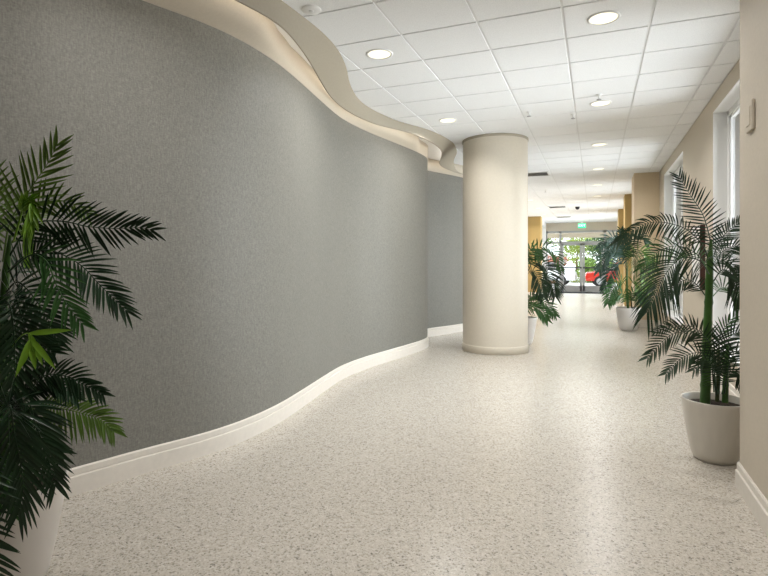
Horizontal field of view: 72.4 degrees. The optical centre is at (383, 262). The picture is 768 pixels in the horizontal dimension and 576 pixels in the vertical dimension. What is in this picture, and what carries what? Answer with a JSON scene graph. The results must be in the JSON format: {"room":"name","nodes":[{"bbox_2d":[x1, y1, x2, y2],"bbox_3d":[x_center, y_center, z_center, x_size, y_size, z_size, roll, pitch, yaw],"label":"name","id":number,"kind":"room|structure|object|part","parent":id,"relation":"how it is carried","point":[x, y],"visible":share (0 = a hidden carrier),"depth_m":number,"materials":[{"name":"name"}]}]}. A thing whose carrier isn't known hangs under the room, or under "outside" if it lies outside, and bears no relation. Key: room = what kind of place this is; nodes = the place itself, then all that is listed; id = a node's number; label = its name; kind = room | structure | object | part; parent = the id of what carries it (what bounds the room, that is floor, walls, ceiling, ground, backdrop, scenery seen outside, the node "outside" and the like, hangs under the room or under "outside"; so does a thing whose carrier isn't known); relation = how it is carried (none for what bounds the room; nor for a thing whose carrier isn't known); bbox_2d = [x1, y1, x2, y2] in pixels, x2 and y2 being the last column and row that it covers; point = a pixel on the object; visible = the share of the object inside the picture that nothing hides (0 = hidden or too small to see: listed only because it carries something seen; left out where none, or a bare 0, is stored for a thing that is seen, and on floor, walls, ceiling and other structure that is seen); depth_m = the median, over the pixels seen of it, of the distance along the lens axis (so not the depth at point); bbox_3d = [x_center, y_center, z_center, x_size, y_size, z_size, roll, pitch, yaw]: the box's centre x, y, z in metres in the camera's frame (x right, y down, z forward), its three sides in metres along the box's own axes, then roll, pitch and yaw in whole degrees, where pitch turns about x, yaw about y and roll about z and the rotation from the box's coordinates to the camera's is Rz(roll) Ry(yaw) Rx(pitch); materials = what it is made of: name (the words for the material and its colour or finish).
{"room":"building lobby corridor","nodes":[
{"label":"building lobby corridor","id":0,"kind":"room"},
{"bbox_2d":[0,0,462,468],"bbox_3d":[-0.859,-0.169,4.917,1.054,2.937,16.314,0,0,23],"label":"wall","id":1,"kind":"structure","parent":0,"point":[303,243],"depth_m":3.60,"materials":[{"name":"grey paint"}]},
{"bbox_2d":[64,323,462,498],"bbox_3d":[-0.773,1.225,4.902,0.924,0.150,16.312,0,0,23],"label":"baseboard","id":2,"kind":"structure","parent":1,"relation":"attached to","point":[94,475],"depth_m":3.62,"materials":[{"name":"white paint"}]},
{"bbox_2d":[143,0,462,177],"bbox_3d":[-0.792,-1.726,4.931,1.296,0.203,16.402,0,0,22],"label":"molding","id":3,"kind":"structure","parent":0,"point":[231,17],"depth_m":4.03,"materials":[{"name":"beige paint"}]},
{"bbox_2d":[235,0,462,174],"bbox_3d":[-0.388,-1.748,4.951,0.835,0.165,16.702,0,0,22],"label":"ceiling soffit","id":4,"kind":"structure","parent":3,"relation":"attached to","point":[327,62],"depth_m":4.70,"materials":[{"name":"beige paint"}]},
{"bbox_2d":[274,22,441,160],"bbox_3d":[-0.633,-1.824,5.040,1.276,0.001,16.692,0,0,22],"label":"cove","id":5,"kind":"object","parent":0,"point":[434,153],"visible":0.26,"depth_m":4.80,"materials":[{"name":"white paint"}]},
{"bbox_2d":[45,291,767,575],"bbox_3d":[2.714,1.350,10.441,5.250,0.100,29.400,0,0,22],"label":"floor","id":6,"kind":"structure","parent":0,"point":[571,454],"depth_m":3.01,"materials":[{"name":"stone"}]},
{"bbox_2d":[0,126,165,575],"bbox_3d":[-1.446,0.367,2.105,0.909,1.866,0.732,0,0,39],"label":"potted palm","id":7,"kind":"object","parent":6,"relation":"on","point":[32,492],"visible":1,"depth_m":2.03,"materials":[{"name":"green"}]},
{"bbox_3d":[-1.538,0.408,2.121,0.063,1.044,0.047,0,0,22],"label":"stem","id":8,"kind":"part","parent":7,"relation":"part of","materials":[{"name":"green plant"}]},
{"bbox_2d":[0,464,67,575],"bbox_3d":[-1.519,1.090,2.119,0.420,0.420,0.420,0,0,22],"label":"pot","id":9,"kind":"object","parent":7,"relation":"attached to","point":[36,549],"depth_m":2.05,"materials":[{"name":"white ceramic"}]},
{"bbox_2d":[462,133,528,354],"bbox_3d":[1.664,-0.265,7.867,0.972,3.130,0.972,0,0,22],"label":"column","id":10,"kind":"structure","parent":6,"relation":"on","point":[495,165],"depth_m":7.44,"materials":[{"name":"beige paint"}]},
{"bbox_2d":[528,216,541,291],"bbox_3d":[5.893,-0.265,20.992,0.780,3.129,0.650,0,0,22],"label":"wall pier","id":11,"kind":"object","parent":6,"relation":"on","point":[534,223],"visible":0.24,"depth_m":20.65,"materials":[{"name":"paint"}]},
{"bbox_2d":[528,238,565,344],"bbox_3d":[2.336,0.445,8.326,1.073,1.709,0.616,0,0,22],"label":"potted palm","id":12,"kind":"object","parent":6,"relation":"on","point":[547,290],"visible":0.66,"depth_m":8.29,"materials":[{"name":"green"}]},
{"bbox_2d":[528,316,536,344],"bbox_3d":[2.240,1.085,8.444,0.430,0.430,0.430,0,0,22],"label":"pot","id":13,"kind":"object","parent":12,"relation":"attached to","point":[532,320],"depth_m":8.29,"materials":[{"name":"white ceramic"}]},
{"bbox_2d":[560,291,603,293],"bbox_3d":[8.677,1.294,23.025,1.830,0.012,1.200,0,0,22],"label":"door mat","id":14,"kind":"object","parent":6,"relation":"on","point":[560,291],"visible":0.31,"depth_m":22.92,"materials":[{"name":"grey carpet"}]},
{"bbox_2d":[618,209,623,295],"bbox_3d":[8.302,-0.265,18.056,0.460,3.129,0.700,0,0,22],"label":"pier","id":15,"kind":"object","parent":6,"relation":"on","point":[620,211],"visible":0.2,"depth_m":17.78,"materials":[{"name":"paint"}]},
{"bbox_2d":[593,226,659,330],"bbox_3d":[4.654,0.284,9.957,1.003,2.033,1.256,0,0,-40],"label":"potted palm","id":16,"kind":"object","parent":6,"relation":"on","point":[625,322],"visible":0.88,"depth_m":10.03,"materials":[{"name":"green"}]},
{"bbox_3d":[4.735,0.446,10.202,0.068,0.931,0.057,0,0,22],"label":"stem","id":17,"kind":"part","parent":16,"relation":"part of","materials":[{"name":"green plant"}]},
{"bbox_2d":[615,306,640,330],"bbox_3d":[4.733,1.080,10.168,0.460,0.440,0.460,0,0,22],"label":"pot","id":18,"kind":"object","parent":16,"relation":"attached to","point":[625,322],"depth_m":10.02,"materials":[{"name":"white ceramic"}]},
{"bbox_2d":[624,194,631,305],"bbox_3d":[6.764,-0.265,14.229,0.460,3.129,0.750,0,0,22],"label":"pier","id":19,"kind":"object","parent":6,"relation":"on","point":[627,197],"visible":0.2,"depth_m":13.94,"materials":[{"name":"paint"}]},
{"bbox_2d":[632,172,658,319],"bbox_3d":[5.455,-0.265,10.972,0.460,3.129,0.770,0,0,22],"label":"wall pier","id":20,"kind":"object","parent":6,"relation":"on","point":[645,186],"visible":0.48,"depth_m":10.62,"materials":[{"name":"beige paint"}]},
{"bbox_2d":[606,167,739,465],"bbox_3d":[2.052,0.332,3.475,1.148,1.935,0.532,0,0,-6],"label":"potted palm","id":21,"kind":"object","parent":6,"relation":"on","point":[712,419],"visible":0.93,"depth_m":3.44,"materials":[{"name":"plant"}]},
{"bbox_3d":[2.143,0.399,3.487,0.091,1.104,0.072,0,0,22],"label":"stem","id":22,"kind":"part","parent":21,"relation":"part of","materials":[{"name":"green plant"}]},
{"bbox_2d":[681,391,739,465],"bbox_3d":[2.195,1.100,3.483,0.396,0.400,0.396,0,0,22],"label":"pot","id":23,"kind":"object","parent":21,"relation":"attached to","point":[712,423],"depth_m":3.36,"materials":[{"name":"white ceramic"}]},
{"bbox_3d":[2.248,0.752,3.539,0.036,0.398,0.031,0,0,22],"label":"stem","id":24,"kind":"part","parent":21,"relation":"part of","materials":[{"name":"green plant"}]},
{"bbox_3d":[2.289,0.750,3.519,0.052,0.401,0.045,0,0,22],"label":"stem","id":25,"kind":"part","parent":21,"relation":"part of","materials":[{"name":"green plant"}]},
{"bbox_2d":[282,0,739,222],"bbox_3d":[2.877,-1.880,10.376,5.600,0.100,29.400,0,0,22],"label":"ceiling","id":26,"kind":"structure","parent":0,"point":[482,65],"depth_m":5.04,"materials":[{"name":"tile"}]},
{"bbox_2d":[301,5,320,14],"bbox_3d":[-0.525,-1.823,3.789,0.144,0.015,0.144,0,0,22],"label":"smoke detector","id":27,"kind":"object","parent":26,"relation":"attached to","point":[307,9],"visible":1,"depth_m":3.77,"materials":[{"name":"white plastic"}]},
{"bbox_2d":[366,48,392,59],"bbox_3d":[-0.039,-1.826,4.596,0.236,0.008,0.236,0,0,22],"label":"recessed light","id":28,"kind":"object","parent":26,"relation":"in","point":[378,54],"visible":1,"depth_m":4.59,"materials":[{"name":"beige"}]},
{"bbox_2d":[369,50,389,57],"bbox_3d":[-0.039,-1.827,4.596,0.196,0.002,0.196,0,0,22],"label":"diffuser","id":29,"kind":"object","parent":28,"relation":"attached to","point":[372,53],"depth_m":4.59,"materials":[{"name":"beige plastic"}]},
{"bbox_2d":[439,118,456,122],"bbox_3d":[0.819,-1.826,6.730,0.236,0.008,0.236,0,0,22],"label":"recessed light","id":30,"kind":"object","parent":26,"relation":"in","point":[443,120],"visible":1,"depth_m":6.73,"materials":[{"name":"beige plastic"}]},
{"bbox_2d":[440,119,454,121],"bbox_3d":[0.819,-1.827,6.730,0.196,0.002,0.196,0,0,22],"label":"diffuser","id":31,"kind":"object","parent":30,"relation":"attached to","point":[441,120],"depth_m":6.73,"materials":[{"name":"beige plastic"}]},
{"bbox_2d":[528,171,549,176],"bbox_3d":[3.114,-1.825,10.819,0.560,0.010,0.510,0,0,22],"label":"ceiling vent","id":32,"kind":"object","parent":26,"relation":"in","point":[546,173],"visible":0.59,"depth_m":10.82,"materials":[{"name":"white"}]},
{"bbox_2d":[548,206,566,207],"bbox_3d":[5.650,-1.825,17.129,0.560,0.010,0.510,0,0,22],"label":"ceiling vent","id":33,"kind":"object","parent":26,"relation":"in","point":[548,206],"visible":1,"depth_m":17.22,"materials":[{"name":"white metal"}]},
{"bbox_2d":[578,221,585,227],"bbox_3d":[8.644,-1.680,22.928,0.320,0.300,0.055,0,0,22],"label":"exit sign","id":34,"kind":"object","parent":26,"relation":"hanging from","point":[580,225],"visible":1,"depth_m":22.91,"materials":[{"name":"green plastic"}]},
{"bbox_2d":[591,143,606,146],"bbox_3d":[3.322,-1.826,8.106,0.236,0.008,0.236,0,0,22],"label":"recessed light","id":35,"kind":"object","parent":26,"relation":"in","point":[595,144],"visible":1,"depth_m":8.09,"materials":[{"name":"beige"}]},
{"bbox_2d":[590,100,611,106],"bbox_3d":[2.482,-1.826,6.013,0.236,0.008,0.236,0,0,22],"label":"recessed light","id":36,"kind":"object","parent":26,"relation":"in","point":[599,103],"visible":1,"depth_m":6.01,"materials":[{"name":"beige"}]},
{"bbox_2d":[592,101,609,105],"bbox_3d":[2.482,-1.827,6.013,0.196,0.002,0.196,0,0,22],"label":"diffuser","id":37,"kind":"object","parent":36,"relation":"attached to","point":[596,103],"depth_m":6.01,"materials":[{"name":"beige plastic"}]},
{"bbox_2d":[587,10,620,25],"bbox_3d":[1.641,-1.826,3.921,0.236,0.008,0.236,0,0,22],"label":"recessed light","id":38,"kind":"object","parent":26,"relation":"in","point":[601,18],"visible":1,"depth_m":3.91,"materials":[{"name":"white plastic"}]},
{"bbox_2d":[590,13,617,23],"bbox_3d":[1.641,-1.827,3.921,0.196,0.002,0.196,0,0,22],"label":"diffuser","id":39,"kind":"object","parent":38,"relation":"attached to","point":[597,18],"depth_m":3.92,"materials":[{"name":"beige plastic"}]},
{"bbox_2d":[546,221,617,230],"bbox_3d":[9.022,-1.645,23.722,3.950,0.370,0.150,0,0,22],"label":"wall","id":40,"kind":"structure","parent":0,"point":[589,225],"depth_m":23.68,"materials":[{"name":"beige paint"}]},
{"bbox_2d":[561,243,581,291],"bbox_3d":[8.528,0.200,23.853,0.896,2.180,0.105,0,0,22],"label":"door","id":41,"kind":"structure","parent":40,"relation":"in","point":[568,288],"depth_m":23.83,"materials":[{"name":"silver metal"}]},
{"bbox_2d":[546,230,616,291],"bbox_3d":[9.035,-0.083,23.700,3.340,2.765,0.120,0,0,22],"label":"door frame","id":42,"kind":"structure","parent":40,"relation":"attached to","point":[583,231],"depth_m":23.91,"materials":[{"name":"silver metal"}]},
{"bbox_2d":[548,232,617,237],"bbox_3d":[11.083,-1.735,26.235,11.000,0.630,6.050,0,0,22],"label":"canopy","id":43,"kind":"object","parent":40,"relation":"attached to","point":[591,234],"depth_m":29.32,"materials":[{"name":"beige paint"}]},
{"bbox_2d":[582,243,603,291],"bbox_3d":[9.367,0.200,23.516,0.896,2.180,0.105,0,0,22],"label":"door","id":44,"kind":"structure","parent":40,"relation":"in","point":[584,288],"depth_m":23.64,"materials":[{"name":"silver metal"}]},
{"bbox_2d":[659,59,739,389],"bbox_3d":[6.656,-0.265,12.941,0.300,3.130,21.820,0,0,22],"label":"wall","id":45,"kind":"structure","parent":0,"point":[696,145],"depth_m":6.62,"materials":[{"name":"beige paint"}]},
{"bbox_2d":[663,151,682,324],"bbox_3d":[4.938,-0.365,8.712,0.335,2.570,2.290,0,0,22],"label":"window","id":46,"kind":"structure","parent":45,"relation":"in","point":[672,205],"depth_m":9.60,"materials":[{"name":"white paint"}]},
{"bbox_3d":[4.938,0.899,8.712,0.335,0.042,2.290,0,0,22],"label":"sill","id":47,"kind":"part","parent":46,"relation":"part of","materials":[{"name":"white"}]},
{"bbox_3d":[4.968,-0.380,8.700,0.070,2.516,2.250,0,0,22],"label":"frame","id":48,"kind":"part","parent":46,"relation":"part of","materials":[{"name":"white"}]},
{"bbox_3d":[5.172,-0.380,9.208,0.040,2.400,1.015,0,0,22],"label":"sash","id":49,"kind":"part","parent":46,"relation":"part of","materials":[{"name":"white"}]},
{"bbox_3d":[5.172,-0.380,9.208,0.001,2.360,0.975,0,0,22],"label":"pane","id":50,"kind":"part","parent":46,"relation":"part of","materials":[{"name":"glass"}]},
{"bbox_2d":[692,225,704,289],"bbox_3d":[3.823,-0.065,6.396,0.076,0.770,0.500,0,0,22],"label":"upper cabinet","id":51,"kind":"object","parent":45,"relation":"attached to","point":[701,272],"visible":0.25,"depth_m":6.18,"materials":[{"name":"white"}]},
{"bbox_3d":[3.802,-0.065,6.404,0.012,0.760,0.490,0,0,22],"label":"door","id":52,"kind":"part","parent":51,"relation":"part of","materials":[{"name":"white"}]},
{"bbox_2d":[712,79,739,367],"bbox_3d":[3.284,-0.365,4.597,0.335,2.570,2.420,0,0,22],"label":"window","id":53,"kind":"structure","parent":45,"relation":"in","point":[726,117],"depth_m":5.69,"materials":[{"name":"white glass"}]},
{"bbox_3d":[3.284,0.899,4.597,0.335,0.042,2.420,0,0,22],"label":"sill","id":54,"kind":"part","parent":53,"relation":"part of","materials":[{"name":"white"}]},
{"bbox_3d":[3.314,-0.380,4.585,0.070,2.516,2.380,0,0,22],"label":"frame","id":55,"kind":"part","parent":53,"relation":"part of","materials":[{"name":"white"}]},
{"bbox_3d":[3.530,-0.380,5.123,0.040,2.400,1.080,0,0,22],"label":"sash","id":56,"kind":"part","parent":53,"relation":"part of","materials":[{"name":"white"}]},
{"bbox_3d":[3.530,-0.380,5.123,0.001,2.360,1.040,0,0,22],"label":"pane","id":57,"kind":"part","parent":53,"relation":"part of","materials":[{"name":"glass"}]},
{"bbox_2d":[740,0,767,500],"bbox_3d":[0.977,-0.265,-0.619,0.725,3.130,7.580,0,0,22],"label":"wall","id":58,"kind":"structure","parent":0,"point":[753,13],"depth_m":2.75,"materials":[{"name":"beige paint"}]},
{"bbox_2d":[620,298,767,537],"bbox_3d":[4.863,1.225,9.523,0.478,0.150,29.300,0,0,22],"label":"baseboard","id":59,"kind":"structure","parent":58,"relation":"attached to","point":[751,494],"depth_m":2.83,"materials":[{"name":"white paint"}]},
{"bbox_2d":[746,99,754,133],"bbox_3d":[1.948,-0.780,2.795,0.020,0.160,0.120,0,0,22],"label":"fire alarm","id":60,"kind":"object","parent":58,"relation":"attached to","point":[750,107],"visible":1,"depth_m":2.76,"materials":[{"name":"beige paint"}]},
{"bbox_3d":[6.727,-0.265,22.839,0.350,3.130,3.400,0,0,22],"label":"wall","id":61,"kind":"structure","parent":0,"visible":0},
{"bbox_2d":[542,225,545,285],"bbox_3d":[6.733,-0.260,22.739,0.335,2.780,3.020,0,0,22],"label":"window","id":62,"kind":"structure","parent":61,"relation":"in","point":[543,226],"depth_m":24.06,"materials":[{"name":"glass"}]},
{"label":"outside","id":63,"kind":"structure","parent":0,"visible":0},
{"bbox_2d":[552,275,617,291],"bbox_3d":[20.466,1.510,24.107,100.000,0.180,120.000,0,0,22],"label":"ground","id":64,"kind":"structure","parent":63,"point":[572,283],"depth_m":34.68,"materials":[{"name":"concrete"}]},
{"bbox_2d":[548,254,568,282],"bbox_3d":[11.382,0.313,36.676,2.677,2.433,2.495,0,0,-45],"label":"shrub","id":65,"kind":"object","parent":64,"relation":"on","point":[549,257],"visible":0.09,"depth_m":36.39,"materials":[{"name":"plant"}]},
{"bbox_2d":[548,263,576,284],"bbox_3d":[10.069,0.705,33.675,4.270,1.430,1.790,0,0,25],"label":"car","id":66,"kind":"object","parent":64,"relation":"on","point":[570,275],"visible":0.15,"depth_m":32.25,"materials":[{"name":"white paint"}]},
{"bbox_2d":[549,238,599,269],"bbox_3d":[16.789,-0.978,45.995,5.427,4.806,4.555,0,0,22],"label":"tree","id":67,"kind":"object","parent":64,"relation":"on","point":[569,249],"visible":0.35,"depth_m":45.54,"materials":[{"name":"green plant"}]},
{"bbox_2d":[569,270,617,282],"bbox_3d":[14.683,0.972,37.854,13.174,1.043,1.014,0,0,22],"label":"hedge","id":68,"kind":"object","parent":64,"relation":"on","point":[574,281],"visible":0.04,"depth_m":37.91,"materials":[{"name":"green plant"}]},
{"bbox_2d":[575,257,615,281],"bbox_3d":[14.755,0.457,36.333,3.016,1.969,2.068,0,0,22],"label":"shrub","id":69,"kind":"object","parent":64,"relation":"on","point":[589,262],"visible":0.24,"depth_m":36.30,"materials":[{"name":"green plant"}]},
{"bbox_2d":[585,263,617,285],"bbox_3d":[14.290,0.705,31.438,4.270,1.430,1.790,0,0,18],"label":"car","id":70,"kind":"object","parent":64,"relation":"on","point":[589,276],"visible":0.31,"depth_m":31.12,"materials":[{"name":"red paint"}]},
{"bbox_2d":[585,237,617,262],"bbox_3d":[18.020,-1.051,41.068,4.121,5.003,4.250,0,0,-37],"label":"tree","id":71,"kind":"object","parent":64,"relation":"on","point":[590,250],"visible":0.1,"depth_m":41.32,"materials":[{"name":"green plant"}]}
]}

